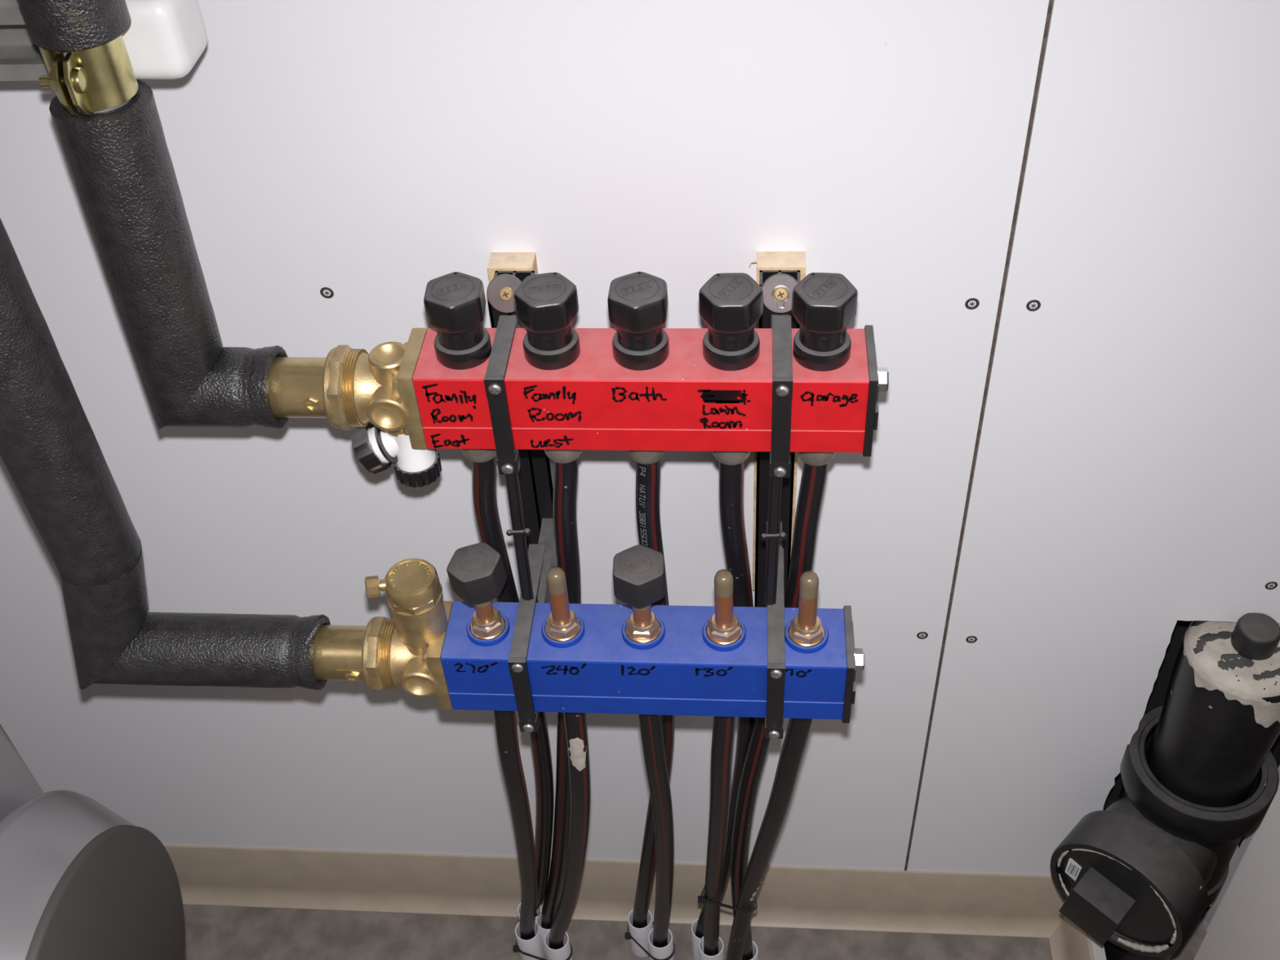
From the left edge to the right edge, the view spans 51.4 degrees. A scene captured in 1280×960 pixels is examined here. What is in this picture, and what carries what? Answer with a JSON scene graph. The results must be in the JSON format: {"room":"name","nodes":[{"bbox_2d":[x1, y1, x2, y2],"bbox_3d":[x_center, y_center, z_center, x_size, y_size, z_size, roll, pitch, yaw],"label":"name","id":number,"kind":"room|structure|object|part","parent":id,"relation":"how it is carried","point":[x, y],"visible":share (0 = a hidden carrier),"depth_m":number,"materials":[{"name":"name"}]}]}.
{"room":"utility room","nodes":[
{"label":"utility room","id":0,"kind":"room"},
{"bbox_2d":[0,0,1279,930],"bbox_3d":[0.069,-0.131,1.010,2.300,1.608,0.122,1,44,5],"label":"wall","id":1,"kind":"structure","parent":0,"point":[1071,484],"depth_m":0.96,"materials":[{"name":"white paint"}]},
{"bbox_2d":[0,0,207,80],"bbox_3d":[-0.501,-0.272,0.766,0.522,0.046,0.113,1,44,5],"label":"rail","id":2,"kind":"object","parent":1,"relation":"attached to","point":[164,39],"visible":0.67,"depth_m":0.71,"materials":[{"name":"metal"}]},
{"bbox_2d":[38,35,138,115],"bbox_3d":[-0.290,-0.213,0.694,0.041,0.035,0.054,1,44,5],"label":"pipe fitting","id":3,"kind":"object","parent":2,"relation":"attached to","point":[87,82],"visible":0.8,"depth_m":0.68,"materials":[{"name":"yellow metal"}]},
{"bbox_2d":[17,0,288,429],"bbox_3d":[-0.283,-0.230,0.687,0.088,0.526,0.054,1,44,5],"label":"insulated pipe","id":4,"kind":"object","parent":3,"relation":"attached to","point":[119,162],"visible":0.88,"depth_m":0.75,"materials":[{"name":"black plastic"}]},
{"bbox_2d":[320,287,333,298],"bbox_3d":[-0.224,-0.134,0.951,0.010,0.010,0.002,1,44,5],"label":"screw","id":5,"kind":"object","parent":1,"relation":"attached to","point":[322,289],"visible":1,"depth_m":0.95,"materials":[{"name":"grey metal"}]},
{"bbox_2d":[487,252,537,283],"bbox_3d":[-0.080,-0.034,1.019,0.031,0.322,0.019,1,44,5],"label":"batten","id":6,"kind":"object","parent":1,"relation":"attached to","point":[498,261],"visible":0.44,"depth_m":0.91,"materials":[{"name":"beige wood"}]},
{"bbox_2d":[484,271,557,733],"bbox_3d":[-0.082,0.040,0.936,0.028,0.350,0.201,0,44,4],"label":"wall bracket","id":7,"kind":"object","parent":1,"relation":"attached to","point":[529,473],"visible":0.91,"depth_m":0.90,"materials":[{"name":"black metal"}]},
{"bbox_3d":[-0.078,-0.010,1.004,0.027,0.330,0.034,1,44,5],"label":"rail","id":8,"kind":"part","parent":7,"relation":"part of","materials":[{"name":"black plastic"}]},
{"bbox_2d":[413,271,888,466],"bbox_3d":[0.007,-0.064,0.817,0.284,0.131,0.055,1,44,5],"label":"red manifold","id":9,"kind":"object","parent":7,"relation":"attached to","point":[644,388],"visible":1,"depth_m":0.80,"materials":[{"name":"red plastic"}]},
{"bbox_2d":[268,328,441,488],"bbox_3d":[-0.182,-0.043,0.856,0.099,0.100,0.055,1,44,5],"label":"valve","id":10,"kind":"object","parent":9,"relation":"attached to","point":[350,388],"visible":0.98,"depth_m":0.83,"materials":[{"name":"gold metal"}]},
{"bbox_3d":[-0.204,-0.048,0.828,0.009,0.011,0.006,1,44,5],"label":"valve stem","id":11,"kind":"part","parent":10,"relation":"part of","materials":[{"name":"gold metal"}]},
{"bbox_3d":[-0.141,-0.058,0.838,0.016,0.058,0.051,1,44,5],"label":"flange plate","id":12,"kind":"part","parent":10,"relation":"part of","materials":[{"name":"gold metal"}]},
{"bbox_3d":[-0.109,-0.095,0.799,0.034,0.048,0.037,1,44,5],"label":"knob","id":13,"kind":"part","parent":9,"relation":"part of","materials":[{"name":"black plastic"}]},
{"bbox_2d":[471,456,553,916],"bbox_3d":[-0.108,0.238,1.184,0.030,0.805,0.128,-23,47,-19],"label":"pipe","id":14,"kind":"object","parent":9,"relation":"attached to","point":[484,473],"visible":0.59,"depth_m":1.10,"materials":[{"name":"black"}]},
{"bbox_3d":[-0.054,-0.095,0.794,0.037,0.048,0.036,1,44,5],"label":"knob","id":15,"kind":"part","parent":9,"relation":"part of","materials":[{"name":"black plastic"}]},
{"bbox_2d":[541,457,581,928],"bbox_3d":[-0.077,0.245,1.173,0.142,0.805,0.023,32,54,32],"label":"pipe","id":16,"kind":"object","parent":9,"relation":"attached to","point":[566,475],"visible":0.64,"depth_m":0.96,"materials":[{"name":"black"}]},
{"bbox_3d":[0.000,-0.094,0.790,0.034,0.048,0.037,1,44,5],"label":"knob","id":17,"kind":"part","parent":9,"relation":"part of","materials":[{"name":"black plastic"}]},
{"bbox_2d":[632,459,675,928],"bbox_3d":[0.005,0.242,1.171,0.025,0.805,0.116,-20,46,-17],"label":"pipe","id":18,"kind":"object","parent":9,"relation":"attached to","point":[647,476],"visible":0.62,"depth_m":0.96,"materials":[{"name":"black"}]},
{"bbox_2d":[695,462,755,938],"bbox_3d":[0.073,0.245,1.163,0.036,0.804,0.100,-16,45,-13],"label":"pipe","id":19,"kind":"object","parent":9,"relation":"attached to","point":[731,477],"visible":0.53,"depth_m":0.92,"materials":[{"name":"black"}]},
{"bbox_3d":[0.054,-0.093,0.785,0.037,0.048,0.034,1,44,5],"label":"knob","id":20,"kind":"part","parent":9,"relation":"part of","materials":[{"name":"black plastic"}]},
{"bbox_2d":[730,462,828,959],"bbox_3d":[0.102,0.261,1.144,0.046,0.805,0.084,-26,48,-22],"label":"pipe","id":21,"kind":"object","parent":9,"relation":"attached to","point":[813,479],"visible":0.6,"depth_m":1.06,"materials":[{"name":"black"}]},
{"bbox_3d":[0.108,-0.093,0.781,0.037,0.048,0.034,1,44,5],"label":"knob","id":22,"kind":"part","parent":9,"relation":"part of","materials":[{"name":"black plastic"}]},
{"bbox_2d":[440,542,864,723],"bbox_3d":[0.009,0.106,0.898,0.282,0.147,0.055,1,44,5],"label":"return manifold","id":23,"kind":"object","parent":7,"relation":"attached to","point":[639,656],"visible":0.99,"depth_m":0.89,"materials":[{"name":"blue metal"}]},
{"bbox_2d":[312,558,453,709],"bbox_3d":[-0.180,0.102,0.912,0.100,0.113,0.055,1,44,5],"label":"valve","id":24,"kind":"object","parent":23,"relation":"attached to","point":[405,650],"visible":0.96,"depth_m":0.91,"materials":[{"name":"gold metal"}]},
{"bbox_2d":[0,217,330,689],"bbox_3d":[-0.331,-0.160,0.676,0.196,0.844,0.054,1,44,5],"label":"insulated pipe","id":25,"kind":"object","parent":24,"relation":"attached to","point":[51,451],"visible":0.91,"depth_m":0.85,"materials":[{"name":"black plastic"}]},
{"bbox_3d":[-0.199,0.135,0.920,0.009,0.011,0.006,1,44,5],"label":"valve stem","id":26,"kind":"part","parent":24,"relation":"part of","materials":[{"name":"gold metal"}]},
{"bbox_2d":[364,558,448,648],"bbox_3d":[-0.156,0.083,0.895,0.049,0.065,0.037,1,44,5],"label":"air vent","id":27,"kind":"object","parent":24,"relation":"attached to","point":[412,587],"depth_m":0.88,"materials":[{"name":"gold metal"}]},
{"bbox_3d":[-0.138,0.122,0.927,0.016,0.058,0.051,1,44,5],"label":"flange plate","id":28,"kind":"part","parent":24,"relation":"part of","materials":[{"name":"gold metal"}]},
{"bbox_3d":[-0.105,0.079,0.883,0.012,0.032,0.012,1,44,5],"label":"sight glass","id":29,"kind":"part","parent":23,"relation":"part of","materials":[{"name":"brown"}]},
{"bbox_2d":[493,710,537,939],"bbox_3d":[-0.110,0.335,1.217,0.021,0.619,0.158,-17,45,-14],"label":"pipe","id":30,"kind":"object","parent":23,"relation":"attached to","point":[505,722],"visible":0.78,"depth_m":1.09,"materials":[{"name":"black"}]},
{"bbox_3d":[-0.054,0.075,0.874,0.012,0.046,0.012,1,44,5],"label":"sight glass","id":31,"kind":"part","parent":23,"relation":"part of","materials":[{"name":"brown"}]},
{"bbox_3d":[0.001,0.081,0.875,0.012,0.032,0.012,1,44,5],"label":"sight glass","id":32,"kind":"part","parent":23,"relation":"part of","materials":[{"name":"brown"}]},
{"bbox_2d":[638,714,674,947],"bbox_3d":[0.018,0.338,1.205,0.023,0.619,0.143,-6,43,-2],"label":"pipe","id":33,"kind":"object","parent":23,"relation":"attached to","point":[651,726],"visible":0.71,"depth_m":1.08,"materials":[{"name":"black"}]},
{"bbox_2d":[703,715,736,955],"bbox_3d":[0.068,0.341,1.198,0.018,0.619,0.135,-6,43,-2],"label":"pipe","id":34,"kind":"object","parent":23,"relation":"attached to","point":[723,727],"visible":0.88,"depth_m":1.08,"materials":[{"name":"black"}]},
{"bbox_2d":[697,884,757,912],"bbox_3d":[0.086,0.398,1.295,0.057,0.065,0.079,1,44,5],"label":"cable tie","id":35,"kind":"object","parent":34,"relation":"attached to","point":[701,899],"visible":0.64,"depth_m":1.26,"materials":[{"name":"black plastic"}]},
{"bbox_3d":[0.054,0.076,0.865,0.012,0.046,0.012,1,44,5],"label":"sight glass","id":36,"kind":"part","parent":23,"relation":"part of","materials":[{"name":"brown"}]},
{"bbox_2d":[725,718,813,959],"bbox_3d":[0.105,0.354,1.181,0.023,0.619,0.113,-24,47,-20],"label":"pipe","id":37,"kind":"object","parent":23,"relation":"attached to","point":[797,731],"visible":0.8,"depth_m":1.07,"materials":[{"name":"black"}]},
{"bbox_3d":[0.109,0.077,0.861,0.012,0.046,0.012,1,44,5],"label":"sight glass","id":38,"kind":"part","parent":23,"relation":"part of","materials":[{"name":"brown"}]},
{"bbox_2d":[163,844,1064,938],"bbox_3d":[-0.288,0.457,1.509,1.518,0.105,0.016,1,44,5],"label":"baseboard","id":39,"kind":"structure","parent":1,"relation":"attached to","point":[815,898],"depth_m":1.49,"materials":[{"name":"beige plastic"}]},
{"bbox_2d":[749,251,805,590],"bbox_3d":[0.100,-0.032,1.004,0.038,0.323,0.019,1,44,5],"label":"batten","id":40,"kind":"object","parent":1,"relation":"attached to","point":[766,260],"visible":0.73,"depth_m":0.90,"materials":[{"name":"beige wood"}]},
{"bbox_2d":[754,270,800,739],"bbox_3d":[0.094,0.042,0.922,0.027,0.350,0.201,1,44,5],"label":"wall bracket","id":41,"kind":"object","parent":1,"relation":"attached to","point":[775,468],"visible":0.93,"depth_m":0.88,"materials":[{"name":"black metal"}]},
{"bbox_2d":[916,631,928,639],"bbox_3d":[0.247,0.136,1.163,0.010,0.010,0.002,1,44,5],"label":"screw","id":42,"kind":"object","parent":1,"relation":"attached to","point":[920,633],"visible":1,"depth_m":1.16,"materials":[{"name":"grey metal"}]},
{"bbox_2d":[965,635,977,643],"bbox_3d":[0.290,0.139,1.163,0.010,0.010,0.002,1,44,5],"label":"screw","id":43,"kind":"object","parent":1,"relation":"attached to","point":[969,637],"visible":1,"depth_m":1.16,"materials":[{"name":"grey metal"}]},
{"bbox_2d":[964,297,979,309],"bbox_3d":[0.229,-0.122,0.919,0.010,0.010,0.002,1,44,5],"label":"screw","id":44,"kind":"object","parent":1,"relation":"attached to","point":[968,300],"visible":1,"depth_m":0.92,"materials":[{"name":"grey metal"}]},
{"bbox_2d":[1026,299,1040,311],"bbox_3d":[0.271,-0.120,0.917,0.010,0.010,0.002,1,44,5],"label":"screw","id":45,"kind":"object","parent":1,"relation":"attached to","point":[1037,302],"visible":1,"depth_m":0.92,"materials":[{"name":"grey metal"}]},
{"bbox_2d":[1265,581,1277,589],"bbox_3d":[0.517,0.086,1.091,0.010,0.010,0.002,1,44,5],"label":"screw","id":46,"kind":"object","parent":1,"relation":"attached to","point":[1272,582],"visible":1,"depth_m":1.09,"materials":[{"name":"grey metal"}]},
{"bbox_2d":[182,904,1210,959],"bbox_3d":[0.055,1.007,0.995,2.300,0.020,1.530,1,44,5],"label":"floor","id":47,"kind":"structure","parent":0,"point":[211,932],"depth_m":1.51,"materials":[{"name":"concrete"}]},
{"bbox_2d":[0,724,185,959],"bbox_3d":[-0.643,0.447,0.902,0.511,0.988,0.514,1,44,5],"label":"tank","id":48,"kind":"object","parent":47,"relation":"on","point":[79,880],"visible":1,"depth_m":0.94,"materials":[{"name":"grey metal"}]},
{"bbox_3d":[-0.686,0.449,0.903,0.426,0.988,0.505,1,44,5],"label":"casing","id":49,"kind":"part","parent":48,"relation":"part of","materials":[{"name":"grey paint"}]},
{"bbox_2d":[517,902,542,925],"bbox_3d":[-0.120,0.495,1.488,0.027,0.062,0.027,1,44,5],"label":"conduit","id":50,"kind":"object","parent":47,"relation":"on","point":[539,908],"visible":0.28,"depth_m":1.47,"materials":[{"name":"white plastic"}]},
{"bbox_2d":[515,920,545,959],"bbox_3d":[-0.121,0.512,1.470,0.027,0.062,0.027,1,44,5],"label":"conduit","id":51,"kind":"object","parent":47,"relation":"on","point":[534,946],"visible":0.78,"depth_m":1.46,"materials":[{"name":"white plastic"}]},
{"bbox_2d":[512,918,572,959],"bbox_3d":[-0.105,0.504,1.471,0.072,0.006,0.053,12,46,16],"label":"cable tie","id":52,"kind":"object","parent":51,"relation":"attached to","point":[516,948],"visible":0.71,"depth_m":1.46,"materials":[{"name":"black plastic"}]},
{"bbox_2d":[536,910,550,955],"bbox_3d":[-0.099,0.503,1.478,0.027,0.062,0.027,1,44,5],"label":"conduit","id":53,"kind":"object","parent":47,"relation":"on","point":[543,931],"visible":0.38,"depth_m":1.46,"materials":[{"name":"white plastic"}]},
{"bbox_2d":[543,929,573,959],"bbox_3d":[-0.089,0.519,1.460,0.027,0.062,0.027,1,44,5],"label":"conduit","id":54,"kind":"object","parent":47,"relation":"on","point":[562,953],"visible":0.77,"depth_m":1.44,"materials":[{"name":"white plastic"}]},
{"bbox_2d":[548,712,590,949],"bbox_3d":[-0.067,0.338,1.210,0.021,0.619,0.159,-24,47,-20],"label":"pipe","id":55,"kind":"object","parent":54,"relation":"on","point":[575,724],"visible":0.77,"depth_m":1.08,"materials":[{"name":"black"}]},
{"bbox_2d":[627,909,653,956],"bbox_3d":[0.002,0.500,1.473,0.027,0.062,0.027,1,44,5],"label":"conduit","id":56,"kind":"object","parent":47,"relation":"on","point":[640,935],"visible":0.71,"depth_m":1.46,"materials":[{"name":"white plastic"}]},
{"bbox_2d":[624,921,675,959],"bbox_3d":[0.012,0.503,1.460,0.062,0.006,0.034,28,52,29],"label":"cable tie","id":57,"kind":"object","parent":56,"relation":"attached to","point":[628,935],"visible":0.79,"depth_m":1.45,"materials":[{"name":"black plastic"}]},
{"bbox_2d":[647,928,674,959],"bbox_3d":[0.023,0.515,1.456,0.027,0.062,0.027,1,44,5],"label":"conduit","id":58,"kind":"object","parent":47,"relation":"on","point":[663,953],"visible":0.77,"depth_m":1.44,"materials":[{"name":"white plastic"}]},
{"bbox_2d":[691,918,703,959],"bbox_3d":[0.070,0.508,1.461,0.027,0.062,0.027,1,44,5],"label":"conduit","id":59,"kind":"object","parent":47,"relation":"on","point":[695,940],"visible":0.31,"depth_m":1.45,"materials":[{"name":"white plastic"}]},
{"bbox_2d":[698,936,724,959],"bbox_3d":[0.078,0.521,1.446,0.027,0.062,0.027,1,44,5],"label":"conduit","id":60,"kind":"object","parent":47,"relation":"on","point":[720,956],"visible":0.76,"depth_m":1.42,"materials":[{"name":"white plastic"}]},
{"bbox_2d":[750,940,758,959],"bbox_3d":[0.114,0.524,1.441,0.027,0.062,0.027,1,44,5],"label":"conduit","id":61,"kind":"object","parent":47,"relation":"on","point":[755,950],"visible":0.32,"depth_m":1.42,"materials":[{"name":"white plastic"}]},
{"bbox_2d":[1050,613,1279,959],"bbox_3d":[0.496,0.336,1.267,0.134,0.536,0.216,32,54,32],"label":"pipe","id":62,"kind":"object","parent":47,"relation":"on","point":[1199,771],"visible":0.94,"depth_m":1.20,"materials":[{"name":"black plastic"}]},
{"bbox_3d":[0.515,0.131,1.113,0.035,0.028,0.035,1,44,5],"label":"knob","id":63,"kind":"part","parent":62,"relation":"part of","materials":[{"name":"black plastic"}]},
{"bbox_2d":[1088,786,1279,959],"bbox_3d":[0.505,0.295,0.529,0.222,1.608,1.100,1,44,5],"label":"wall","id":64,"kind":"structure","parent":0,"point":[1246,925],"depth_m":0.93,"materials":[{"name":"grey paint"}]},
{"bbox_2d":[1048,915,1093,959],"bbox_3d":[0.430,0.770,1.127,0.016,0.105,0.900,1,44,5],"label":"baseboard","id":65,"kind":"structure","parent":64,"relation":"attached to","point":[1068,941],"depth_m":1.44,"materials":[{"name":"beige plastic"}]}
]}

